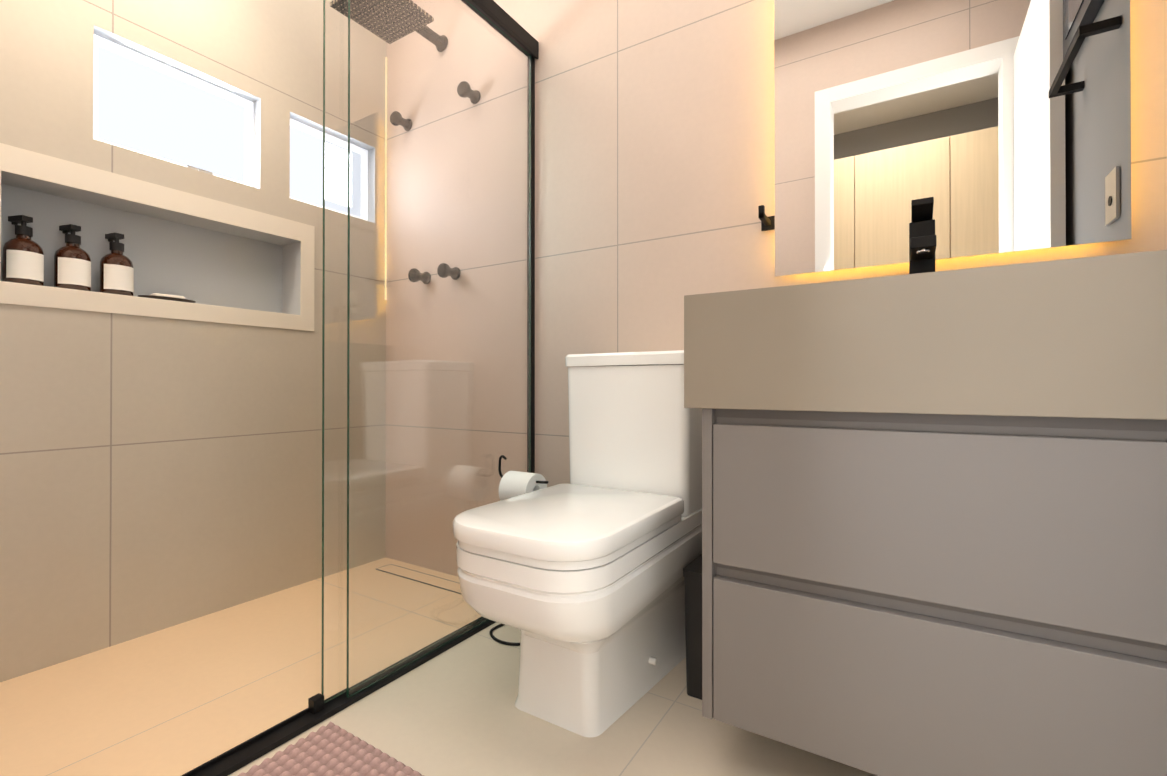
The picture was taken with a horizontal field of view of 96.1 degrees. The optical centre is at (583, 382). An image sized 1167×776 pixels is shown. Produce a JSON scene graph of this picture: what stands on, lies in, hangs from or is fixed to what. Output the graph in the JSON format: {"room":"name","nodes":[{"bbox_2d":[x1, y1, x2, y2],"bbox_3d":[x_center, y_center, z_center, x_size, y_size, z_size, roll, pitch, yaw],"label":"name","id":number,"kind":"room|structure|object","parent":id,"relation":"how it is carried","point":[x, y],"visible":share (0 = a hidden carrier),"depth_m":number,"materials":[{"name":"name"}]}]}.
{"room":"bathroom","nodes":[
{"label":"bathroom","id":0,"kind":"room"},
{"bbox_2d":[0,0,322,681],"bbox_3d":[-1.280,-0.518,1.632,0.140,2.500,1.450,0,0,32],"label":"wall","id":1,"kind":"structure","parent":0,"point":[157,473],"depth_m":1.55,"materials":[{"name":"tile"}]},
{"bbox_2d":[0,143,314,330],"bbox_3d":[-1.272,-0.385,1.621,0.123,0.389,0.840,0,0,32],"label":"trim","id":2,"kind":"structure","parent":1,"relation":"attached to","point":[26,163],"depth_m":1.53,"materials":[{"name":"stone"}]},
{"bbox_2d":[2,215,43,285],"bbox_3d":[-1.445,-0.337,1.353,0.075,0.181,0.073,0,0,32],"label":"bottle","id":3,"kind":"object","parent":2,"relation":"on","point":[23,257],"visible":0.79,"depth_m":1.33,"materials":[{"name":"orange glass"}]},
{"bbox_2d":[54,224,90,290],"bbox_3d":[-1.394,-0.337,1.431,0.075,0.181,0.073,0,0,32],"label":"bottle","id":4,"kind":"object","parent":2,"relation":"on","point":[72,264],"visible":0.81,"depth_m":1.41,"materials":[{"name":"orange glass"}]},
{"bbox_2d":[99,233,133,295],"bbox_3d":[-1.343,-0.336,1.509,0.075,0.181,0.073,0,0,32],"label":"bottle","id":5,"kind":"object","parent":2,"relation":"on","point":[116,271],"visible":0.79,"depth_m":1.49,"materials":[{"name":"orange glass"}]},
{"bbox_2d":[138,293,195,302],"bbox_3d":[-1.278,-0.256,1.612,0.092,0.022,0.146,0,0,32],"label":"soap dish","id":6,"kind":"object","parent":2,"relation":"on","point":[168,297],"visible":0.54,"depth_m":1.58,"materials":[{"name":"black"}]},
{"bbox_2d":[93,34,252,186],"bbox_3d":[-1.258,-0.814,1.632,0.060,0.310,0.430,0,0,32],"label":"window","id":7,"kind":"structure","parent":1,"relation":"in","point":[145,105],"depth_m":1.62,"materials":[{"name":"white glass"}]},
{"bbox_2d":[290,118,322,207],"bbox_3d":[-1.012,-0.811,2.053,0.032,0.310,0.345,0,0,32],"label":"window","id":8,"kind":"structure","parent":1,"relation":"in","point":[306,163],"depth_m":1.98,"materials":[{"name":"white glass"}]},
{"bbox_2d":[0,577,876,775],"bbox_3d":[-0.327,0.723,-0.001,3.200,0.001,3.200,0,0,32],"label":"floor","id":9,"kind":"structure","parent":0,"point":[182,698],"depth_m":1.15,"materials":[{"name":"tile"}]},
{"bbox_2d":[238,721,423,775],"bbox_3d":[-0.504,0.716,0.720,0.465,0.020,0.635,0,0,32],"label":"bath mat","id":10,"kind":"object","parent":9,"relation":"on","point":[331,749],"visible":1,"depth_m":0.99,"materials":[{"name":"pink fabric"}]},
{"bbox_2d":[181,0,538,775],"bbox_3d":[-0.557,-0.216,1.179,0.050,1.890,1.448,0,0,32],"label":"frame","id":11,"kind":"object","parent":9,"relation":"on","point":[235,758],"visible":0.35,"depth_m":1.32,"materials":[{"name":"black metal"}]},
{"bbox_2d":[308,693,323,713],"bbox_3d":[-0.584,0.703,1.147,0.020,0.028,0.024,0,0,32],"label":"guide","id":12,"kind":"object","parent":11,"relation":"attached to","point":[316,703],"visible":1,"depth_m":1.14,"materials":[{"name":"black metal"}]},
{"bbox_2d":[321,0,347,702],"bbox_3d":[-0.383,-0.202,1.471,0.008,1.823,0.729,0,0,32],"label":"glass panel","id":13,"kind":"object","parent":11,"relation":"attached to","point":[334,353],"visible":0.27,"depth_m":1.18,"materials":[{"name":"green"}]},
{"bbox_2d":[347,0,530,697],"bbox_3d":[-0.358,-0.192,1.480,0.008,1.817,0.670,0,0,32],"label":"glass panel","id":14,"kind":"object","parent":11,"relation":"attached to","point":[439,287],"visible":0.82,"depth_m":1.39,"materials":[{"name":"green"}]},
{"bbox_2d":[490,455,548,645],"bbox_3d":[-0.190,0.477,1.547,0.186,0.508,0.186,0,0,32],"label":"stand","id":15,"kind":"object","parent":9,"relation":"on","point":[514,484],"visible":0.62,"depth_m":1.53,"materials":[{"name":"black metal"}]},
{"bbox_2d":[453,350,701,737],"bbox_3d":[0.030,0.324,1.247,0.368,0.812,0.689,0,0,32],"label":"toilet","id":16,"kind":"object","parent":9,"relation":"on","point":[578,581],"visible":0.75,"depth_m":1.15,"materials":[{"name":"white ceramic"}]},
{"bbox_2d":[683,554,701,699],"bbox_3d":[0.345,0.584,1.294,0.122,0.292,0.246,0,0,32],"label":"bin","id":17,"kind":"object","parent":9,"relation":"on","point":[692,573],"visible":0.19,"depth_m":1.21,"materials":[{"name":"black plastic"}]},
{"bbox_2d":[493,0,1166,486],"bbox_3d":[0.139,-0.519,1.601,2.300,2.500,0.001,0,0,32],"label":"wall","id":18,"kind":"structure","parent":0,"point":[653,154],"depth_m":1.55,"materials":[{"name":"tile"}]},
{"bbox_2d":[758,205,774,230],"bbox_3d":[0.466,-0.421,1.346,0.035,0.042,0.084,0,0,32],"label":"towel hook","id":19,"kind":"object","parent":18,"relation":"attached to","point":[768,223],"visible":0.9,"depth_m":1.36,"materials":[{"name":"black metal"}]},
{"bbox_2d":[684,250,1166,775],"bbox_3d":[0.647,0.223,0.971,0.770,0.762,0.520,0,0,32],"label":"bathroom vanity","id":20,"kind":"object","parent":18,"relation":"attached to","point":[934,522],"visible":1,"depth_m":0.76,"materials":[{"name":"wood"}]},
{"bbox_2d":[909,197,936,273],"bbox_3d":[0.695,-0.265,1.076,0.060,0.216,0.170,0,0,32],"label":"faucet","id":21,"kind":"object","parent":20,"relation":"on","point":[922,242],"visible":0.6,"depth_m":1.09,"materials":[{"name":"black metal"}]},
{"bbox_2d":[774,0,1130,276],"bbox_3d":[0.773,-0.701,1.184,0.650,0.860,0.034,0,0,32],"label":"mirror","id":22,"kind":"object","parent":18,"relation":"attached to","point":[996,126],"visible":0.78,"depth_m":1.15,"materials":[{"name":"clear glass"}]}
]}

